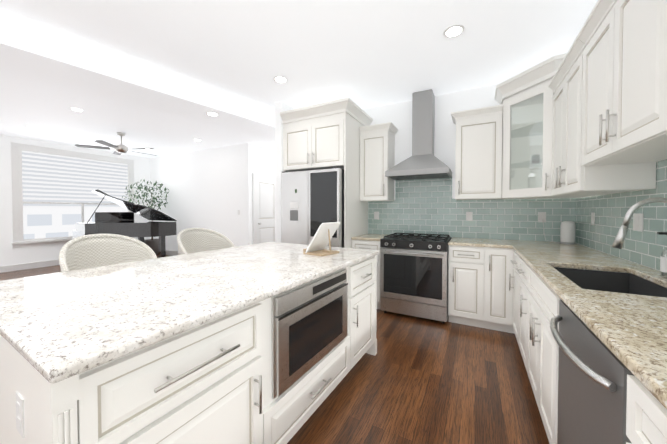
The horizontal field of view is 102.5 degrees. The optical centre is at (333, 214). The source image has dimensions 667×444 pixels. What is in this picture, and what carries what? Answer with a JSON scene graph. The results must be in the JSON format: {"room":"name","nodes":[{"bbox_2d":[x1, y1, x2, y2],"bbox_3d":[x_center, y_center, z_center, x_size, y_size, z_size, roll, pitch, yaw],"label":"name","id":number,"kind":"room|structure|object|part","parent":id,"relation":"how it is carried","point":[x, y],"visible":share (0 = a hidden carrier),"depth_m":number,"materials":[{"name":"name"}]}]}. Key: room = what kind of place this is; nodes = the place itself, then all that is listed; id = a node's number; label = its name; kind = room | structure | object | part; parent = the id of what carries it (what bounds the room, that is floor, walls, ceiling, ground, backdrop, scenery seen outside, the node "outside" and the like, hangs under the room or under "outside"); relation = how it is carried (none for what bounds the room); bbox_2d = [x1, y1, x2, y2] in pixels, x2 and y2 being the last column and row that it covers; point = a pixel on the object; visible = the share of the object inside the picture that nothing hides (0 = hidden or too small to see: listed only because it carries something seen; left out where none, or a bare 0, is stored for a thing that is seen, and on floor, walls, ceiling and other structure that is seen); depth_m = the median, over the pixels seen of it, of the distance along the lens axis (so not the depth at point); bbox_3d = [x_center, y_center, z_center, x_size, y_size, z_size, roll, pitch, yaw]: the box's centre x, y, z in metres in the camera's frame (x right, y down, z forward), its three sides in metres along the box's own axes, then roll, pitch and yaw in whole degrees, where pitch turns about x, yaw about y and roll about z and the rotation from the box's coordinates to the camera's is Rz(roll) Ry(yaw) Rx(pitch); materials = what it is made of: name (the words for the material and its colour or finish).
{"room":"kitchen","nodes":[
{"label":"kitchen","id":0,"kind":"room"},
{"bbox_2d":[0,135,150,265],"bbox_3d":[-7.153,-0.209,4.849,0.150,2.800,7.400,1,1,28],"label":"wall","id":1,"kind":"structure","parent":0,"point":[9,255],"depth_m":5.71,"materials":[{"name":"white paint"}]},
{"bbox_2d":[0,259,59,272],"bbox_3d":[-7.073,1.126,4.846,0.015,0.130,7.070,1,1,28],"label":"baseboard","id":2,"kind":"structure","parent":1,"relation":"attached to","point":[16,267],"depth_m":5.77,"materials":[{"name":"white paint"}]},
{"bbox_2d":[11,142,134,248],"bbox_3d":[-6.132,-0.412,6.540,0.060,2.210,2.290,1,1,28],"label":"living room window","id":3,"kind":"structure","parent":1,"relation":"in","point":[55,198],"depth_m":6.18,"materials":[{"name":"white paint"}]},
{"bbox_2d":[150,143,252,250],"bbox_3d":[-3.708,-0.247,7.123,4.100,2.800,0.150,1,1,28],"label":"wall","id":4,"kind":"structure","parent":0,"point":[210,189],"depth_m":6.72,"materials":[{"name":"white paint"}]},
{"bbox_2d":[166,250,177,255],"bbox_3d":[-3.660,1.090,7.027,3.935,0.130,0.015,1,1,28],"label":"baseboard","id":5,"kind":"structure","parent":4,"relation":"attached to","point":[172,253],"depth_m":7.48,"materials":[{"name":"white paint"}]},
{"bbox_2d":[253,144,274,175],"bbox_3d":[-1.436,-0.248,7.189,0.150,2.800,2.100,1,1,28],"label":"wall","id":6,"kind":"structure","parent":0,"point":[264,160],"depth_m":6.51,"materials":[{"name":"white paint"}]},
{"bbox_2d":[252,173,274,243],"bbox_3d":[-1.615,0.097,6.588,0.100,2.130,0.940,1,1,28],"label":"door","id":7,"kind":"structure","parent":6,"relation":"attached to","point":[263,208],"depth_m":6.48,"materials":[{"name":"white paint"}]},
{"bbox_2d":[0,255,548,443],"bbox_3d":[-2.409,1.273,3.541,10.080,0.120,9.800,1,1,28],"label":"floor","id":8,"kind":"structure","parent":0,"point":[416,380],"depth_m":1.87,"materials":[{"name":"brown wood"}]},
{"bbox_2d":[59,234,156,271],"bbox_3d":[-1.638,0.696,1.989,0.502,1.088,0.576,1,1,28],"label":"stool","id":9,"kind":"object","parent":8,"relation":"on","point":[88,251],"visible":0.4,"depth_m":2.10,"materials":[{"name":"wicker"}]},
{"bbox_2d":[72,189,176,257],"bbox_3d":[-4.924,0.298,6.347,1.710,1.735,1.422,1,1,28],"label":"grand piano","id":10,"kind":"object","parent":8,"relation":"on","point":[160,226],"visible":0.81,"depth_m":6.17,"materials":[{"name":"black paint"}]},
{"bbox_2d":[122,179,168,255],"bbox_3d":[-4.965,0.111,7.115,1.259,2.085,0.966,1,1,28],"label":"plant","id":11,"kind":"object","parent":8,"relation":"on","point":[152,244],"visible":0.85,"depth_m":7.22,"materials":[{"name":"green plant"}]},
{"bbox_2d":[0,254,377,443],"bbox_3d":[-0.555,0.800,1.739,1.058,0.884,2.035,1,1,30],"label":"kitchen island","id":12,"kind":"object","parent":8,"relation":"on","point":[268,343],"depth_m":0.99,"materials":[{"name":"white paint"}]},
{"bbox_2d":[0,242,379,381],"bbox_3d":[-0.666,0.341,1.797,1.300,0.032,2.050,1,1,30],"label":"island countertop","id":13,"kind":"structure","parent":12,"relation":"on","point":[65,322],"depth_m":1.10,"materials":[{"name":"white stone"}]},
{"bbox_2d":[303,222,340,255],"bbox_3d":[-0.093,0.189,2.178,0.211,0.256,0.230,1,1,38],"label":"book stand","id":14,"kind":"object","parent":13,"relation":"on","point":[321,239],"visible":1,"depth_m":2.14,"materials":[{"name":"beige wood"}]},
{"bbox_3d":[-0.286,0.617,1.676,0.484,0.483,0.730,1,1,30],"label":"microwave drawer","id":15,"kind":"part","parent":12,"relation":"part of","materials":[{"name":"silver metal"}]},
{"bbox_2d":[177,228,234,254],"bbox_3d":[-1.263,0.684,2.696,0.502,1.088,0.576,1,1,28],"label":"stool","id":16,"kind":"object","parent":8,"relation":"on","point":[192,240],"visible":0.38,"depth_m":2.85,"materials":[{"name":"wicker"}]},
{"bbox_2d":[281,167,343,247],"bbox_3d":[-0.145,0.308,3.842,0.910,1.800,0.916,1,1,28],"label":"refrigerator","id":17,"kind":"object","parent":8,"relation":"on","point":[312,201],"visible":0.27,"depth_m":3.47,"materials":[{"name":"grey metal"}]},
{"bbox_2d":[280,97,372,247],"bbox_3d":[-0.081,-0.108,3.876,1.055,2.630,0.867,1,1,28],"label":"cabinet","id":18,"kind":"object","parent":8,"relation":"on","point":[324,135],"visible":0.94,"depth_m":3.53,"materials":[{"name":"white paint"}]},
{"bbox_2d":[351,234,391,308],"bbox_3d":[0.548,0.752,3.673,0.406,0.917,0.660,1,1,28],"label":"base cabinet","id":19,"kind":"object","parent":8,"relation":"on","point":[369,241],"visible":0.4,"depth_m":3.40,"materials":[{"name":"white paint"}]},
{"bbox_2d":[351,234,391,240],"bbox_3d":[0.556,0.309,3.680,0.406,0.032,0.627,1,1,28],"label":"countertop","id":20,"kind":"structure","parent":19,"relation":"on","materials":[{"name":"stone"}]},
{"bbox_2d":[380,233,451,322],"bbox_3d":[1.044,0.741,3.359,0.750,0.950,0.749,1,1,28],"label":"range","id":21,"kind":"object","parent":8,"relation":"on","point":[413,275],"visible":0.98,"depth_m":3.08,"materials":[{"name":"silver metal"}]},
{"bbox_2d":[448,197,666,443],"bbox_3d":[0.820,0.591,0.818,1.223,1.334,5.442,1,1,28],"label":"base cabinet","id":22,"kind":"object","parent":8,"relation":"on","point":[519,289],"visible":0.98,"depth_m":1.53,"materials":[{"name":"white paint"}]},
{"bbox_2d":[448,237,666,408],"bbox_3d":[0.820,0.357,0.814,1.223,0.032,5.442,1,1,28],"label":"countertop","id":23,"kind":"structure","parent":22,"relation":"on","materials":[{"name":"stone"}]},
{"bbox_2d":[541,218,575,243],"bbox_3d":[2.430,0.175,2.898,0.260,0.260,0.240,1,1,28],"label":"smart speaker","id":24,"kind":"object","parent":23,"relation":"on","point":[567,232],"visible":1,"depth_m":2.78},
{"bbox_2d":[611,197,666,248],"bbox_3d":[1.567,0.125,1.300,0.298,0.417,0.112,1,1,28],"label":"faucet","id":25,"kind":"object","parent":23,"relation":"on","point":[618,243],"depth_m":1.36,"materials":[{"name":"silver metal"}]},
{"bbox_2d":[657,232,666,277],"bbox_3d":[1.749,0.211,1.392,0.087,0.238,0.074,1,1,28],"label":"soap dispenser","id":26,"kind":"object","parent":23,"relation":"on","point":[663,264],"visible":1,"depth_m":1.40,"materials":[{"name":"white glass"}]},
{"bbox_2d":[550,299,633,443],"bbox_3d":[1.105,0.822,0.819,0.678,0.872,0.591,1,1,28],"label":"dishwasher","id":27,"kind":"object","parent":8,"relation":"on","point":[593,370],"visible":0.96,"depth_m":0.88,"materials":[{"name":"grey metal"}]},
{"bbox_2d":[275,101,293,242],"bbox_3d":[0.056,-0.218,5.389,0.114,2.800,3.580,1,1,28],"label":"wall","id":28,"kind":"structure","parent":0,"point":[280,106],"depth_m":3.80,"materials":[{"name":"white paint"}]},
{"bbox_2d":[0,0,597,157],"bbox_3d":[-2.409,-1.647,3.492,10.080,0.120,9.800,1,1,28],"label":"ceiling","id":29,"kind":"structure","parent":0,"point":[364,54],"depth_m":2.58,"materials":[{"name":"white paint"}]},
{"bbox_2d":[69,107,83,111],"bbox_3d":[-3.902,-1.593,4.072,0.168,0.006,0.168,0,1,19],"label":"recessed light","id":30,"kind":"object","parent":29,"relation":"in","point":[75,109],"depth_m":4.05,"materials":[{"name":"white paint"}]},
{"bbox_2d":[74,132,156,155],"bbox_3d":[-4.195,-1.420,5.372,1.331,0.394,1.283,1,1,28],"label":"ceiling fan","id":31,"kind":"object","parent":29,"relation":"hanging from","point":[120,149],"visible":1,"depth_m":5.21,"materials":[{"name":"silver metal"}]},
{"bbox_2d":[0,13,274,139],"bbox_3d":[-2.848,-1.448,2.235,0.620,0.235,6.556,1,1,38],"label":"ceiling beam","id":32,"kind":"structure","parent":29,"relation":"attached to","point":[32,51],"depth_m":2.74,"materials":[{"name":"white paint"}]},
{"bbox_2d":[206,112,218,115],"bbox_3d":[-1.628,-1.351,3.603,0.168,0.006,0.168,0,1,19],"label":"recessed light","id":33,"kind":"object","parent":29,"relation":"in","point":[208,113],"depth_m":3.59,"materials":[{"name":"white paint"}]},
{"bbox_2d":[273,76,287,82],"bbox_3d":[-0.619,-1.577,3.131,0.168,0.006,0.168,0,1,-17],"label":"recessed light","id":34,"kind":"object","parent":29,"relation":"in","point":[280,79],"depth_m":3.12,"materials":[{"name":"white paint"}]},
{"bbox_2d":[443,25,464,37],"bbox_3d":[1.028,-1.563,2.290,0.168,0.006,0.168,0,1,19],"label":"recessed light","id":35,"kind":"object","parent":29,"relation":"in","point":[453,31],"depth_m":2.28,"materials":[{"name":"white paint"}]},
{"bbox_2d":[363,84,499,198],"bbox_3d":[1.201,-0.191,3.778,3.650,2.800,0.150,1,1,28],"label":"wall","id":36,"kind":"structure","parent":0,"point":[398,116],"depth_m":3.55,"materials":[{"name":"white paint"}]},
{"bbox_2d":[359,122,397,201],"bbox_3d":[0.635,-0.701,3.759,0.450,1.020,0.383,1,1,28],"label":"upper cabinet","id":37,"kind":"object","parent":36,"relation":"attached to","point":[377,151],"visible":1,"depth_m":3.64,"materials":[{"name":"white paint"}]},
{"bbox_2d":[385,89,451,179],"bbox_3d":[1.104,-1.031,3.443,0.750,1.102,0.492,1,1,28],"label":"range hood","id":38,"kind":"object","parent":36,"relation":"attached to","point":[422,162],"visible":1,"depth_m":3.40,"materials":[{"name":"silver metal"}]},
{"bbox_2d":[451,104,502,199],"bbox_3d":[1.695,-0.692,3.196,0.520,1.020,0.383,1,1,28],"label":"upper cabinet","id":39,"kind":"object","parent":36,"relation":"attached to","point":[478,159],"visible":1,"depth_m":3.05,"materials":[{"name":"white paint"}]},
{"bbox_2d":[494,53,598,198],"bbox_3d":[2.120,-0.799,2.754,0.767,1.250,0.762,1,1,28],"label":"upper cabinet","id":40,"kind":"object","parent":36,"relation":"attached to","point":[524,98],"visible":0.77,"depth_m":2.79,"materials":[{"name":"white paint"}]},
{"bbox_3d":[1.198,-0.129,0.043,0.150,2.800,6.750,1,1,28],"label":"wall","id":41,"kind":"structure","parent":0,"visible":0},
{"bbox_2d":[368,177,571,241],"bbox_3d":[1.572,-0.047,3.497,2.370,0.920,0.002,1,1,28],"label":"tile backsplash","id":42,"kind":"structure","parent":41,"relation":"attached to","point":[425,206],"depth_m":3.47,"materials":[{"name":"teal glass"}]},
{"bbox_2d":[374,212,378,219],"bbox_3d":[0.642,0.016,3.987,0.075,0.118,0.006,1,1,28],"label":"electrical outlet plate","id":43,"kind":"object","parent":42,"relation":"attached to","point":[376,214],"depth_m":3.98,"materials":[{"name":"white plastic"}]},
{"bbox_2d":[466,212,472,220],"bbox_3d":[1.729,0.025,3.410,0.075,0.118,0.006,1,1,28],"label":"electrical outlet plate","id":44,"kind":"object","parent":42,"relation":"attached to","point":[469,215],"depth_m":3.41,"materials":[{"name":"white plastic"}]},
{"bbox_2d":[538,212,545,221],"bbox_3d":[2.385,0.031,3.062,0.075,0.118,0.006,1,1,28],"label":"electrical outlet plate","id":45,"kind":"object","parent":42,"relation":"attached to","point":[540,214],"depth_m":3.06,"materials":[{"name":"white plastic"}]},
{"bbox_2d":[548,0,666,195],"bbox_3d":[1.460,-0.657,1.107,0.383,1.020,2.900,1,1,28],"label":"upper cabinet","id":46,"kind":"object","parent":41,"relation":"attached to","point":[607,85],"visible":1,"depth_m":1.47,"materials":[{"name":"white paint"}]},
{"bbox_2d":[572,159,666,270],"bbox_3d":[1.364,0.005,0.522,0.002,0.685,5.448,1,1,28],"label":"tile backsplash","id":47,"kind":"structure","parent":41,"relation":"attached to","point":[645,248],"depth_m":1.91,"materials":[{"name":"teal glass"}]},
{"bbox_2d":[591,212,594,224],"bbox_3d":[2.397,0.041,2.473,0.006,0.118,0.075,1,1,28],"label":"electrical outlet plate","id":48,"kind":"object","parent":47,"relation":"attached to","point":[592,213],"depth_m":2.47,"materials":[{"name":"white plastic"}]},
{"bbox_2d":[633,213,643,231],"bbox_3d":[2.030,0.052,1.784,0.006,0.118,0.120,1,1,28],"label":"electrical outlet plate","id":49,"kind":"object","parent":47,"relation":"attached to","point":[638,221],"depth_m":1.77,"materials":[{"name":"white plastic"}]}
]}

